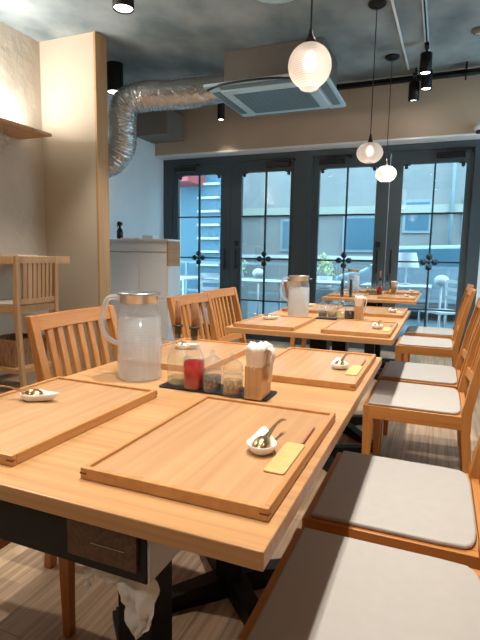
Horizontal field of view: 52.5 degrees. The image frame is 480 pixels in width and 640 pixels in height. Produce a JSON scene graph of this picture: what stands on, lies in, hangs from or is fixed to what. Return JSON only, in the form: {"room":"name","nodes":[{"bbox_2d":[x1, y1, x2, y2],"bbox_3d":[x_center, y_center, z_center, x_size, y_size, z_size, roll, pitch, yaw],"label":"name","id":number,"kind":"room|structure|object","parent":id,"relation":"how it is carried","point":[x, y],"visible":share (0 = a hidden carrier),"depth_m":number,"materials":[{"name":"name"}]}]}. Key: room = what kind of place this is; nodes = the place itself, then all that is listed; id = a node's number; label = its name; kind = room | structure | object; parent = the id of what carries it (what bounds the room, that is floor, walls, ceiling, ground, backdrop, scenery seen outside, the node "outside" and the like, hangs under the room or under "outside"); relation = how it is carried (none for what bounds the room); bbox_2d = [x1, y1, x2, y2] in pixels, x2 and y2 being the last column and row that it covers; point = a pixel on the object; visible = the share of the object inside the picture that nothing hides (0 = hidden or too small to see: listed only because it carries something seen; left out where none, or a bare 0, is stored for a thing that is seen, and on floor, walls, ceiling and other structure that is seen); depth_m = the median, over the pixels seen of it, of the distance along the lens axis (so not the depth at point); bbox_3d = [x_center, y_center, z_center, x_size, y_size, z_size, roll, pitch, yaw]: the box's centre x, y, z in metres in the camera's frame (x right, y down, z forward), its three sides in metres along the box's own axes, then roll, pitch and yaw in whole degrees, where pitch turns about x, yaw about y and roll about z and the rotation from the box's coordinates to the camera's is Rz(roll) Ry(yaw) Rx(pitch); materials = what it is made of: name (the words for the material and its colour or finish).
{"room":"restaurant","nodes":[
{"label":"restaurant","id":0,"kind":"room"},
{"bbox_2d":[39,32,99,367],"bbox_3d":[-1.503,-1.012,4.452,0.590,2.900,0.140,4,8,22],"label":"pillar","id":1,"kind":"structure","parent":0,"point":[66,63],"depth_m":4.34,"materials":[{"name":"paint"}]},
{"bbox_2d":[93,31,111,364],"bbox_3d":[-1.221,-0.993,4.337,0.020,2.900,0.150,4,8,22],"label":"trim","id":2,"kind":"structure","parent":1,"relation":"attached to","point":[99,42],"depth_m":4.29,"materials":[{"name":"brown wood"}]},
{"bbox_2d":[0,21,163,375],"bbox_3d":[-2.594,-0.805,2.718,0.100,2.900,8.400,4,8,22],"label":"wall","id":3,"kind":"structure","parent":0,"point":[22,197],"depth_m":4.30,"materials":[{"name":"beige paint"}]},
{"bbox_2d":[0,117,51,139],"bbox_3d":[-2.165,-1.419,3.063,0.350,0.024,2.300,4,8,22],"label":"wall shelf","id":4,"kind":"object","parent":3,"relation":"attached to","point":[9,128],"visible":1,"depth_m":3.90,"materials":[{"name":"brown wood"}]},
{"bbox_2d":[0,255,69,264],"bbox_3d":[-2.150,-0.383,3.076,0.503,0.062,2.500,4,8,22],"label":"countertop","id":5,"kind":"structure","parent":3,"relation":"attached to","point":[4,259],"depth_m":3.80,"materials":[{"name":"brown wood"}]},
{"bbox_2d":[136,110,183,143],"bbox_3d":[-0.954,-2.296,5.776,0.435,0.280,0.400,4,8,22],"label":"box","id":6,"kind":"object","parent":3,"relation":"attached to","point":[153,127],"visible":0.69,"depth_m":5.63,"materials":[{"name":"metal"}]},
{"bbox_2d":[0,0,479,85],"bbox_3d":[-0.163,-2.118,1.521,5.320,0.100,8.550,4,8,22],"label":"ceiling","id":7,"kind":"structure","parent":0,"point":[161,39],"depth_m":4.00,"materials":[{"name":"concrete"}]},
{"bbox_2d":[107,61,122,94],"bbox_3d":[-1.231,-2.378,4.791,0.159,0.269,0.159,4,8,22],"label":"spotlight","id":8,"kind":"object","parent":7,"relation":"in","point":[114,68],"visible":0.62,"depth_m":4.72,"materials":[{"name":"black metal"}]},
{"bbox_2d":[112,0,133,14],"bbox_3d":[-0.825,-2.264,3.438,0.149,0.129,0.149,4,8,22],"label":"recessed light","id":9,"kind":"object","parent":7,"relation":"in","point":[126,7],"visible":1,"depth_m":3.43,"materials":[{"name":"black metal"}]},
{"bbox_2d":[217,103,224,120],"bbox_3d":[-0.213,-2.429,5.507,0.084,0.319,0.084,4,8,22],"label":"recessed light","id":10,"kind":"object","parent":7,"relation":"in","point":[221,107],"visible":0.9,"depth_m":5.49,"materials":[{"name":"black metal"}]},
{"bbox_2d":[203,37,345,116],"bbox_3d":[0.348,-2.213,4.407,1.070,0.442,0.982,4,8,22],"label":"air conditioner","id":11,"kind":"object","parent":7,"relation":"attached to","point":[257,80],"visible":0.87,"depth_m":4.33,"materials":[{"name":"metal"}]},
{"bbox_2d":[108,71,223,177],"bbox_3d":[-0.868,-1.858,4.639,1.597,1.020,0.456,2,7,4],"label":"flexible duct","id":12,"kind":"object","parent":11,"relation":"attached to","point":[130,100],"visible":0.81,"depth_m":4.48,"materials":[{"name":"silver metal"}]},
{"bbox_2d":[233,87,319,112],"bbox_3d":[0.348,-2.001,4.445,0.650,0.008,0.580,4,8,22],"label":"grille","id":13,"kind":"object","parent":11,"relation":"attached to","point":[286,98],"depth_m":4.41,"materials":[{"name":"grey plastic"}]},
{"bbox_2d":[288,0,331,91],"bbox_3d":[0.287,-1.509,1.873,0.171,1.180,0.171,4,8,22],"label":"pendant lamp","id":14,"kind":"object","parent":7,"relation":"hanging from","point":[306,66],"visible":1,"depth_m":1.90,"materials":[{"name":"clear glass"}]},
{"bbox_2d":[303,28,317,49],"bbox_3d":[0.280,-1.116,1.925,0.059,0.070,0.059,4,8,22],"label":"socket","id":15,"kind":"object","parent":14,"relation":"attached to","point":[310,38],"depth_m":1.91,"materials":[{"name":"black metal"}]},
{"bbox_2d":[189,61,479,109],"bbox_3d":[1.222,-2.436,5.004,5.010,0.124,0.130,4,8,22],"label":"ceiling pipe","id":16,"kind":"object","parent":7,"relation":"attached to","point":[476,71],"visible":0.42,"depth_m":4.80,"materials":[{"name":"black metal"}]},
{"bbox_2d":[356,0,386,162],"bbox_3d":[0.991,-1.753,3.621,0.195,1.126,0.195,4,8,22],"label":"pendant lamp","id":17,"kind":"object","parent":7,"relation":"hanging from","point":[368,151],"visible":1,"depth_m":3.61,"materials":[{"name":"clear glass"}]},
{"bbox_2d":[375,53,399,181],"bbox_3d":[1.392,-1.871,4.552,0.195,1.121,0.195,4,8,22],"label":"pendant lamp","id":18,"kind":"object","parent":7,"relation":"hanging from","point":[385,172],"visible":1,"depth_m":4.55,"materials":[{"name":"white glass"}]},
{"bbox_2d":[391,0,408,69],"bbox_3d":[1.341,-2.361,4.060,0.020,0.019,1.510,4,8,23],"label":"conduit","id":19,"kind":"object","parent":7,"relation":"attached to","point":[392,1],"visible":1,"depth_m":3.96,"materials":[{"name":"grey metal"}]},
{"bbox_2d":[422,0,429,50],"bbox_3d":[0.518,-2.046,1.548,0.034,0.023,6.700,4,8,22],"label":"track","id":20,"kind":"object","parent":7,"relation":"attached to","point":[424,2],"visible":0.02,"depth_m":3.77,"materials":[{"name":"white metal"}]},
{"bbox_2d":[408,72,419,101],"bbox_3d":[1.667,-2.220,4.659,0.099,0.242,0.124,4,8,22],"label":"light","id":21,"kind":"object","parent":20,"relation":"attached to","point":[414,86],"visible":1,"depth_m":4.63,"materials":[{"name":"black metal"}]},
{"bbox_2d":[419,42,432,75],"bbox_3d":[1.599,-2.241,4.181,0.099,0.236,0.100,4,8,22],"label":"light","id":22,"kind":"object","parent":20,"relation":"attached to","point":[425,68],"visible":1,"depth_m":4.15,"materials":[{"name":"black metal"}]},
{"bbox_2d":[420,70,432,90],"bbox_3d":[1.754,-2.289,4.568,0.099,0.236,0.100,4,8,22],"label":"light","id":23,"kind":"object","parent":20,"relation":"attached to","point":[426,81],"visible":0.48,"depth_m":4.54,"materials":[{"name":"black metal"}]},
{"bbox_2d":[0,336,479,639],"bbox_3d":[-0.225,0.859,1.888,5.320,0.100,8.500,4,8,22],"label":"floor","id":24,"kind":"structure","parent":0,"point":[30,595],"depth_m":1.57,"materials":[{"name":"brown wood"}]},
{"bbox_2d":[0,256,63,387],"bbox_3d":[-1.649,0.035,3.651,0.446,1.025,0.400,4,8,22],"label":"bar stool","id":25,"kind":"object","parent":24,"relation":"on","point":[47,273],"visible":0.91,"depth_m":3.48,"materials":[{"name":"brown wood"}]},
{"bbox_2d":[0,333,46,367],"bbox_3d":[-1.690,0.220,3.689,0.282,0.198,0.312,4,8,22],"label":"rattan basket","id":26,"kind":"object","parent":25,"relation":"on","point":[8,347],"visible":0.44,"depth_m":3.54,"materials":[{"name":"brown wicker"}]},
{"bbox_2d":[0,359,50,368],"bbox_3d":[-1.660,0.327,3.691,0.345,0.012,0.346,4,8,22],"label":"shelf","id":27,"kind":"object","parent":25,"relation":"attached to","point":[30,366],"depth_m":3.55,"materials":[{"name":"brown wood"}]},
{"bbox_2d":[0,539,74,637],"bbox_3d":[-0.758,0.460,1.204,0.502,0.850,0.430,4,8,22],"label":"dining chair","id":28,"kind":"object","parent":24,"relation":"on","point":[66,567],"visible":0.22,"depth_m":1.33,"materials":[{"name":"brown wood"}]},
{"bbox_2d":[24,305,124,568],"bbox_3d":[-0.392,0.400,1.710,0.502,0.850,0.430,4,8,22],"label":"dining chair","id":29,"kind":"object","parent":24,"relation":"on","point":[35,324],"visible":0.36,"depth_m":1.71,"materials":[{"name":"brown wood"}]},
{"bbox_2d":[110,239,179,352],"bbox_3d":[-1.082,-0.258,5.256,0.857,1.210,0.255,4,8,22],"label":"cabinet","id":30,"kind":"object","parent":24,"relation":"on","point":[135,264],"visible":0.6,"depth_m":5.10,"materials":[{"name":"white laminate"}]},
{"bbox_2d":[0,348,381,639],"bbox_3d":[-0.103,0.526,1.287,0.758,0.720,1.196,4,8,22],"label":"dining table","id":31,"kind":"object","parent":24,"relation":"on","point":[46,505],"visible":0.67,"depth_m":0.71,"materials":[{"name":"brown wood"}]},
{"bbox_2d":[0,500,147,584],"bbox_3d":[-0.325,0.275,0.889,0.573,0.071,0.326,4,8,22],"label":"shelf","id":32,"kind":"object","parent":31,"relation":"attached to","point":[109,551],"depth_m":0.67,"materials":[{"name":"black wood"}]},
{"bbox_2d":[0,376,157,466],"bbox_3d":[-0.409,0.186,1.002,0.295,0.018,0.421,4,8,22],"label":"serving tray","id":33,"kind":"object","parent":31,"relation":"on","point":[27,429],"visible":1,"depth_m":0.98,"materials":[{"name":"brown wood"}]},
{"bbox_2d":[20,389,58,401],"bbox_3d":[-0.432,0.164,1.055,0.092,0.021,0.050,3,8,13],"label":"spoon rest","id":34,"kind":"object","parent":33,"relation":"on","point":[48,395],"visible":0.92,"depth_m":1.04,"materials":[{"name":"white ceramic"}]},
{"bbox_2d":[0,385,43,394],"bbox_3d":[-0.486,0.153,1.060,0.122,0.019,0.031,2,7,5],"label":"spoon","id":35,"kind":"object","parent":34,"relation":"on","point":[33,391],"visible":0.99,"depth_m":1.05,"materials":[{"name":"gold metal"}]},
{"bbox_2d":[23,388,43,394],"bbox_3d":[-0.447,0.155,1.057,0.046,0.012,0.031,7,8,4],"label":"bowl","id":36,"kind":"object","parent":35,"relation":"on","point":[33,391],"depth_m":1.05,"materials":[{"name":"gold metal"}]},
{"bbox_2d":[83,566,159,639],"bbox_3d":[-0.169,0.389,0.680,0.120,0.096,0.022,4,8,22],"label":"plastic bag","id":37,"kind":"object","parent":31,"relation":"hanging from","point":[139,599],"visible":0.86,"depth_m":0.67,"materials":[{"name":"white plastic"}]},
{"bbox_2d":[117,338,247,373],"bbox_3d":[-0.156,0.110,1.613,0.295,0.018,0.421,4,8,22],"label":"serving tray","id":38,"kind":"object","parent":31,"relation":"on","point":[215,354],"visible":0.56,"depth_m":1.56,"materials":[{"name":"brown wood"}]},
{"bbox_2d":[175,343,199,348],"bbox_3d":[-0.179,0.088,1.666,0.092,0.021,0.050,3,8,13],"label":"spoon rest","id":39,"kind":"object","parent":38,"relation":"on","point":[191,345],"visible":0.9,"depth_m":1.65,"materials":[{"name":"white ceramic"}]},
{"bbox_2d":[80,395,335,521],"bbox_3d":[-0.021,0.212,0.857,0.295,0.018,0.421,4,8,22],"label":"serving tray","id":40,"kind":"object","parent":31,"relation":"on","point":[199,454],"visible":1,"depth_m":0.77,"materials":[{"name":"brown wood"}]},
{"bbox_2d":[247,426,276,455],"bbox_3d":[0.038,0.204,0.817,0.050,0.021,0.092,2,8,6],"label":"spoon rest","id":41,"kind":"object","parent":40,"relation":"on","point":[263,430],"visible":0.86,"depth_m":0.80,"materials":[{"name":"white ceramic"}]},
{"bbox_2d":[251,418,285,447],"bbox_3d":[0.053,0.193,0.833,0.031,0.019,0.122,5,8,26],"label":"spoon","id":42,"kind":"object","parent":41,"relation":"on","point":[263,441],"visible":1,"depth_m":0.79,"materials":[{"name":"gold metal"}]},
{"bbox_2d":[251,435,270,447],"bbox_3d":[0.036,0.198,0.798,0.031,0.012,0.046,5,14,26],"label":"bowl","id":43,"kind":"object","parent":42,"relation":"on","point":[263,441],"depth_m":0.79,"materials":[{"name":"gold metal"}]},
{"bbox_2d":[264,442,304,474],"bbox_3d":[0.073,0.219,0.776,0.033,0.003,0.124,4,8,22],"label":"packet","id":44,"kind":"object","parent":40,"relation":"on","point":[282,461],"visible":1,"depth_m":0.77,"materials":[{"name":"yellow paper"}]},
{"bbox_2d":[159,378,276,401],"bbox_3d":[-0.057,0.172,1.210,0.290,0.004,0.086,4,8,22],"label":"tray","id":45,"kind":"object","parent":31,"relation":"on","point":[177,384],"visible":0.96,"depth_m":1.19,"materials":[{"name":"black plastic"}]},
{"bbox_2d":[173,300,183,337],"bbox_3d":[-0.156,0.057,1.226,0.049,0.215,0.049,4,8,22],"label":"oil bottle","id":46,"kind":"object","parent":45,"relation":"on","point":[177,326],"visible":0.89,"depth_m":1.21,"materials":[{"name":"clear glass"}]},
{"bbox_2d":[184,301,204,388],"bbox_3d":[-0.112,0.062,1.196,0.049,0.215,0.049,4,8,22],"label":"vinegar bottle","id":47,"kind":"object","parent":45,"relation":"on","point":[194,369],"visible":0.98,"depth_m":1.18,"materials":[{"name":"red glass"}]},
{"bbox_2d":[203,373,220,388],"bbox_3d":[-0.067,0.122,1.187,0.050,0.100,0.050,4,8,22],"label":"spice jar","id":48,"kind":"object","parent":45,"relation":"on","point":[210,381],"visible":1,"depth_m":1.17,"materials":[{"name":"clear glass"}]},
{"bbox_2d":[224,377,241,393],"bbox_3d":[-0.017,0.128,1.150,0.050,0.100,0.050,4,8,22],"label":"spice jar","id":49,"kind":"object","parent":45,"relation":"on","point":[232,385],"visible":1,"depth_m":1.14,"materials":[{"name":"clear glass"}]},
{"bbox_2d":[244,341,275,400],"bbox_3d":[0.049,0.117,1.137,0.064,0.128,0.086,4,8,22],"label":"napkin holder","id":50,"kind":"object","parent":45,"relation":"on","point":[259,367],"visible":1,"depth_m":1.11,"materials":[{"name":"brown wood"}]},
{"bbox_2d":[270,347,375,390],"bbox_3d":[0.233,0.136,1.468,0.295,0.018,0.421,4,8,22],"label":"serving tray","id":51,"kind":"object","parent":31,"relation":"on","point":[294,365],"visible":0.77,"depth_m":1.41,"materials":[{"name":"brown wood"}]},
{"bbox_2d":[331,357,348,369],"bbox_3d":[0.291,0.128,1.428,0.050,0.021,0.092,2,8,6],"label":"spoon rest","id":52,"kind":"object","parent":51,"relation":"on","point":[338,367],"visible":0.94,"depth_m":1.40,"materials":[{"name":"white ceramic"}]},
{"bbox_2d":[345,365,362,375],"bbox_3d":[0.326,0.143,1.387,0.033,0.003,0.124,4,8,22],"label":"packet","id":53,"kind":"object","parent":51,"relation":"on","point":[353,370],"visible":1,"depth_m":1.38,"materials":[{"name":"yellow paper"}]},
{"bbox_2d":[166,292,219,340],"bbox_3d":[-0.060,0.303,2.497,0.502,0.850,0.430,4,8,22],"label":"dining chair","id":54,"kind":"object","parent":24,"relation":"on","point":[186,300],"visible":0.2,"depth_m":2.59,"materials":[{"name":"brown wood"}]},
{"bbox_2d":[203,287,246,342],"bbox_3d":[0.083,0.245,2.959,0.502,0.850,0.430,4,8,22],"label":"dining chair","id":55,"kind":"object","parent":24,"relation":"on","point":[218,296],"visible":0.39,"depth_m":3.02,"materials":[{"name":"brown wood"}]},
{"bbox_2d":[284,281,348,347],"bbox_3d":[0.654,0.093,4.196,0.502,0.850,0.430,4,8,22],"label":"dining chair","id":56,"kind":"object","parent":24,"relation":"on","point":[293,289],"visible":0.35,"depth_m":4.25,"materials":[{"name":"brown wood"}]},
{"bbox_2d":[225,307,410,471],"bbox_3d":[0.513,0.343,2.773,0.758,0.720,1.257,4,8,22],"label":"dining table","id":57,"kind":"object","parent":24,"relation":"on","point":[312,331],"visible":0.17,"depth_m":2.43,"materials":[{"name":"brown wood"}]},
{"bbox_2d":[233,314,315,330],"bbox_3d":[0.184,0.009,2.433,0.295,0.018,0.421,4,8,22],"label":"serving tray","id":58,"kind":"object","parent":57,"relation":"on","point":[284,322],"visible":0.93,"depth_m":2.36,"materials":[{"name":"brown wood"}]},
{"bbox_2d":[279,275,309,298],"bbox_3d":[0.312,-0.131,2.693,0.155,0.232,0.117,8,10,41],"label":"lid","id":59,"kind":"object","parent":57,"relation":"on","point":[292,277],"visible":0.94,"depth_m":2.63,"materials":[{"name":"gold metal"}]},
{"bbox_2d":[282,303,342,313],"bbox_3d":[0.473,-0.078,3.131,0.295,0.018,0.421,4,8,22],"label":"serving tray","id":60,"kind":"object","parent":57,"relation":"on","point":[299,307],"visible":0.81,"depth_m":3.07,"materials":[{"name":"brown wood"}]},
{"bbox_2d":[316,316,366,319],"bbox_3d":[0.548,-0.004,2.638,0.275,0.004,0.086,4,8,22],"label":"tray","id":61,"kind":"object","parent":57,"relation":"on","point":[318,317],"visible":0.4,"depth_m":2.65,"materials":[{"name":"black plastic"}]},
{"bbox_2d":[345,279,353,318],"bbox_3d":[0.591,-0.111,2.607,0.049,0.215,0.049,4,8,22],"label":"sauce bottle","id":62,"kind":"object","parent":61,"relation":"on","point":[349,314],"visible":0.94,"depth_m":2.60,"materials":[{"name":"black glass"}]},
{"bbox_2d":[354,296,366,319],"bbox_3d":[0.645,-0.065,2.602,0.064,0.128,0.086,4,8,22],"label":"napkin holder","id":63,"kind":"object","parent":61,"relation":"on","point":[359,311],"visible":0.99,"depth_m":2.58,"materials":[{"name":"brown wood"}]},
{"bbox_2d":[321,319,397,337],"bbox_3d":[0.572,0.035,2.288,0.295,0.018,0.421,4,8,22],"label":"serving tray","id":64,"kind":"object","parent":57,"relation":"on","point":[353,327],"visible":1,"depth_m":2.22,"materials":[{"name":"brown wood"}]},
{"bbox_2d":[353,306,407,317],"bbox_3d":[0.862,-0.052,2.987,0.295,0.018,0.421,4,8,22],"label":"serving tray","id":65,"kind":"object","parent":57,"relation":"on","point":[370,310],"visible":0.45,"depth_m":2.91,"materials":[{"name":"brown wood"}]},
{"bbox_2d":[237,528,479,639],"bbox_3d":[0.279,0.529,0.816,0.502,0.850,0.430,4,8,22],"label":"dining chair","id":66,"kind":"object","parent":24,"relation":"on","point":[324,585],"visible":1,"depth_m":0.87,"materials":[{"name":"beige fabric"}]},
{"bbox_2d":[321,291,421,379],"bbox_3d":[1.265,0.118,4.589,0.758,0.720,1.200,4,8,22],"label":"dining table","id":67,"kind":"object","parent":24,"relation":"on","point":[372,300],"visible":0.21,"depth_m":4.25,"materials":[{"name":"brown wood"}]},
{"bbox_2d":[327,291,368,297],"bbox_3d":[0.969,-0.226,4.329,0.295,0.018,0.421,4,8,22],"label":"serving tray","id":68,"kind":"object","parent":67,"relation":"on","point":[335,294],"visible":0.79,"depth_m":4.27,"materials":[{"name":"brown wood"}]},
{"bbox_2d":[377,293,416,299],"bbox_3d":[1.358,-0.200,4.185,0.295,0.018,0.421,4,8,22],"label":"serving tray","id":69,"kind":"object","parent":67,"relation":"on","point":[384,295],"visible":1,"depth_m":4.07,"materials":[{"name":"brown wood"}]},
{"bbox_2d":[386,289,419,294],"bbox_3d":[1.612,-0.276,4.800,0.295,0.018,0.421,4,8,22],"label":"serving tray","id":70,"kind":"object","parent":67,"relation":"on","point":[388,291],"visible":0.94,"depth_m":4.68,"materials":[{"name":"brown wood"}]},
{"bbox_2d":[302,436,479,569],"bbox_3d":[0.460,0.475,1.252,0.502,0.850,0.430,4,8,22],"label":"dining chair","id":71,"kind":"object","parent":24,"relation":"on","point":[425,509],"visible":0.78,"depth_m":1.19,"materials":[{"name":"white fabric"}]},
{"bbox_2d":[362,323,479,473],"bbox_3d":[0.830,0.365,2.147,0.502,0.850,0.430,4,8,22],"label":"dining chair","id":72,"kind":"object","parent":24,"relation":"on","point":[418,404],"visible":0.85,"depth_m":2.04,"materials":[{"name":"brown wood"}]},
{"bbox_2d":[378,297,479,458],"bbox_3d":[1.022,0.307,2.611,0.502,0.850,0.430,4,8,22],"label":"dining chair","id":73,"kind":"object","parent":24,"relation":"on","point":[397,371],"visible":0.62,"depth_m":2.59,"materials":[{"name":"brown wood"}]},
{"bbox_2d":[395,287,475,367],"bbox_3d":[1.421,0.188,3.574,0.502,0.850,0.430,4,8,22],"label":"dining chair","id":74,"kind":"object","parent":24,"relation":"on","point":[443,347],"visible":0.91,"depth_m":3.43,"materials":[{"name":"brown wood"}]},
{"bbox_2d":[404,284,473,361],"bbox_3d":[1.675,0.119,4.136,0.502,0.850,0.430,4,8,22],"label":"dining chair","id":75,"kind":"object","parent":24,"relation":"on","point":[435,332],"visible":0.34,"depth_m":4.07,"materials":[{"name":"brown wood"}]},
{"bbox_2d":[155,67,479,155],"bbox_3d":[1.362,-2.221,5.267,5.120,0.615,0.310,4,8,22],"label":"wall","id":76,"kind":"structure","parent":0,"point":[452,105],"depth_m":5.17,"materials":[{"name":"paint"}]},
{"bbox_2d":[173,162,230,335],"bbox_3d":[-0.515,-0.883,6.273,0.820,2.185,0.125,4,8,22],"label":"door","id":77,"kind":"structure","parent":76,"relation":"in","point":[223,169],"depth_m":6.17,"materials":[{"name":"grey paint"}]},
{"bbox_2d":[229,158,295,342],"bbox_3d":[0.254,-0.829,5.961,0.828,2.185,0.125,4,8,22],"label":"door","id":78,"kind":"structure","parent":76,"relation":"in","point":[239,170],"depth_m":5.99,"materials":[{"name":"grey paint"}]},
{"bbox_2d":[155,133,479,159],"bbox_3d":[1.339,-1.903,5.265,5.120,0.017,0.224,4,8,22],"label":"trim","id":79,"kind":"structure","parent":76,"relation":"attached to","point":[470,136],"depth_m":5.40,"materials":[{"name":"white laminate"}]},
{"bbox_2d":[163,139,479,351],"bbox_3d":[0.753,-0.830,5.795,3.780,2.268,0.120,4,8,22],"label":"door frame","id":80,"kind":"structure","parent":76,"relation":"attached to","point":[304,163],"depth_m":5.65,"materials":[{"name":"grey paint"}]},
{"bbox_2d":[307,153,390,348],"bbox_3d":[1.219,-0.760,5.570,0.850,2.185,0.125,4,8,22],"label":"door","id":81,"kind":"structure","parent":76,"relation":"in","point":[321,164],"depth_m":5.50,"materials":[{"name":"grey paint"}]},
{"bbox_2d":[381,147,474,351],"bbox_3d":[1.998,-0.705,5.254,0.821,2.185,0.125,4,8,22],"label":"door","id":82,"kind":"structure","parent":76,"relation":"in","point":[399,160],"depth_m":5.23,"materials":[{"name":"grey paint"}]},
{"bbox_2d":[475,254,479,304],"bbox_3d":[3.123,-0.663,4.840,1.340,2.268,0.110,4,8,22],"label":"wall","id":83,"kind":"structure","parent":0,"point":[478,279],"depth_m":5.08,"materials":[{"name":"white paint"}]},
{"label":"outside","id":84,"kind":"structure","parent":0,"visible":0},
{"bbox_2d":[189,299,454,337],"bbox_3d":[4.877,-0.352,11.969,28.000,0.100,14.239,4,8,22],"label":"ground","id":85,"kind":"structure","parent":84,"point":[269,307],"depth_m":9.24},
{"bbox_2d":[180,276,204,319],"bbox_3d":[-1.089,-0.341,7.926,0.800,0.720,0.700,4,8,22],"label":"table","id":86,"kind":"object","parent":85,"relation":"on","point":[183,278],"visible":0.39,"depth_m":7.59,"materials":[{"name":"grey metal"}]},
{"bbox_2d":[180,175,220,306],"bbox_3d":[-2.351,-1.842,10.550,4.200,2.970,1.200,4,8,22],"label":"building","id":87,"kind":"structure","parent":85,"relation":"on","point":[210,184],"depth_m":10.02,"materials":[{"name":"blue"}]},
{"bbox_2d":[200,273,219,312],"bbox_3d":[-0.475,-0.249,6.920,0.404,0.820,0.404,4,8,22],"label":"chair","id":88,"kind":"object","parent":85,"relation":"on","point":[201,274],"visible":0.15,"depth_m":7.07,"materials":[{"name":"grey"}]},
{"bbox_2d":[217,286,247,319],"bbox_3d":[-0.130,-0.296,8.297,0.400,0.569,0.400,4,8,22],"label":"stand","id":89,"kind":"object","parent":85,"relation":"on","point":[244,290],"visible":0.29,"depth_m":8.27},
{"bbox_2d":[219,278,287,309],"bbox_3d":[0.252,-0.246,7.382,1.000,0.720,0.700,4,8,22],"label":"table","id":90,"kind":"object","parent":85,"relation":"on","point":[244,280],"visible":0.26,"depth_m":6.97,"materials":[{"name":"grey"}]},
{"bbox_2d":[252,268,262,315],"bbox_3d":[0.297,-0.406,7.997,0.198,0.879,0.198,4,8,22],"label":"globe lamp","id":91,"kind":"object","parent":85,"relation":"on","point":[257,273],"visible":0.91,"depth_m":7.91,"materials":[{"name":"grey"}]},
{"bbox_2d":[180,261,458,325],"bbox_3d":[1.872,-0.489,8.533,9.000,0.960,0.040,4,8,22],"label":"rail","id":92,"kind":"object","parent":85,"relation":"on","point":[185,262],"visible":0.23,"depth_m":8.93,"materials":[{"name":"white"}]},
{"bbox_2d":[316,288,338,303],"bbox_3d":[1.371,-0.232,8.010,0.400,0.569,0.400,4,8,22],"label":"stand","id":93,"kind":"object","parent":85,"relation":"on","point":[320,293],"visible":0.14,"depth_m":7.80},
{"bbox_2d":[317,252,339,288],"bbox_3d":[1.391,-0.812,7.937,0.471,0.598,0.465,-1,8,-14],"label":"potted plant","id":94,"kind":"object","parent":93,"relation":"on","point":[327,264],"visible":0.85,"depth_m":7.86,"materials":[{"name":"green plant"}]},
{"bbox_2d":[317,280,357,307],"bbox_3d":[1.291,-0.214,7.282,0.800,0.720,0.700,4,8,22],"label":"table","id":95,"kind":"object","parent":85,"relation":"on","point":[319,282],"visible":0.33,"depth_m":6.97,"materials":[{"name":"grey"}]},
{"bbox_2d":[242,163,466,309],"bbox_3d":[4.374,-4.732,10.229,12.400,9.020,0.620,4,8,22],"label":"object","id":96,"kind":"structure","parent":85,"relation":"on","point":[417,193],"depth_m":11.17,"materials":[{"name":"grey"}]},
{"bbox_2d":[359,283,431,326],"bbox_3d":[2.140,-0.126,6.724,0.900,0.720,0.700,4,8,22],"label":"table","id":97,"kind":"object","parent":85,"relation":"on","point":[368,285],"visible":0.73,"depth_m":6.40,"materials":[{"name":"grey metal"}]},
{"bbox_2d":[398,252,419,284],"bbox_3d":[2.290,-0.705,6.699,0.338,0.440,0.338,4,8,22],"label":"table lamp","id":98,"kind":"object","parent":97,"relation":"on","point":[403,256],"visible":0.91,"depth_m":6.57,"materials":[{"name":"grey"}]},
{"bbox_2d":[335,245,459,305],"bbox_3d":[3.924,-0.701,8.965,4.044,1.340,1.620,4,8,22],"label":"parked car","id":99,"kind":"object","parent":85,"relation":"on","point":[441,253],"visible":0.27,"depth_m":8.37,"materials":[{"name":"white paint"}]},
{"bbox_2d":[417,280,457,327],"bbox_3d":[2.506,-0.080,6.034,0.404,0.820,0.404,-1,8,-16],"label":"chair","id":100,"kind":"object","parent":85,"relation":"on","point":[446,297],"visible":0.46,"depth_m":6.11,"materials":[{"name":"grey metal"}]},
{"bbox_2d":[434,275,448,325],"bbox_3d":[2.820,-0.203,6.869,0.198,0.859,0.198,4,8,22],"label":"globe lamp","id":101,"kind":"object","parent":85,"relation":"on","point":[440,280],"visible":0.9,"depth_m":6.78,"materials":[{"name":"grey"}]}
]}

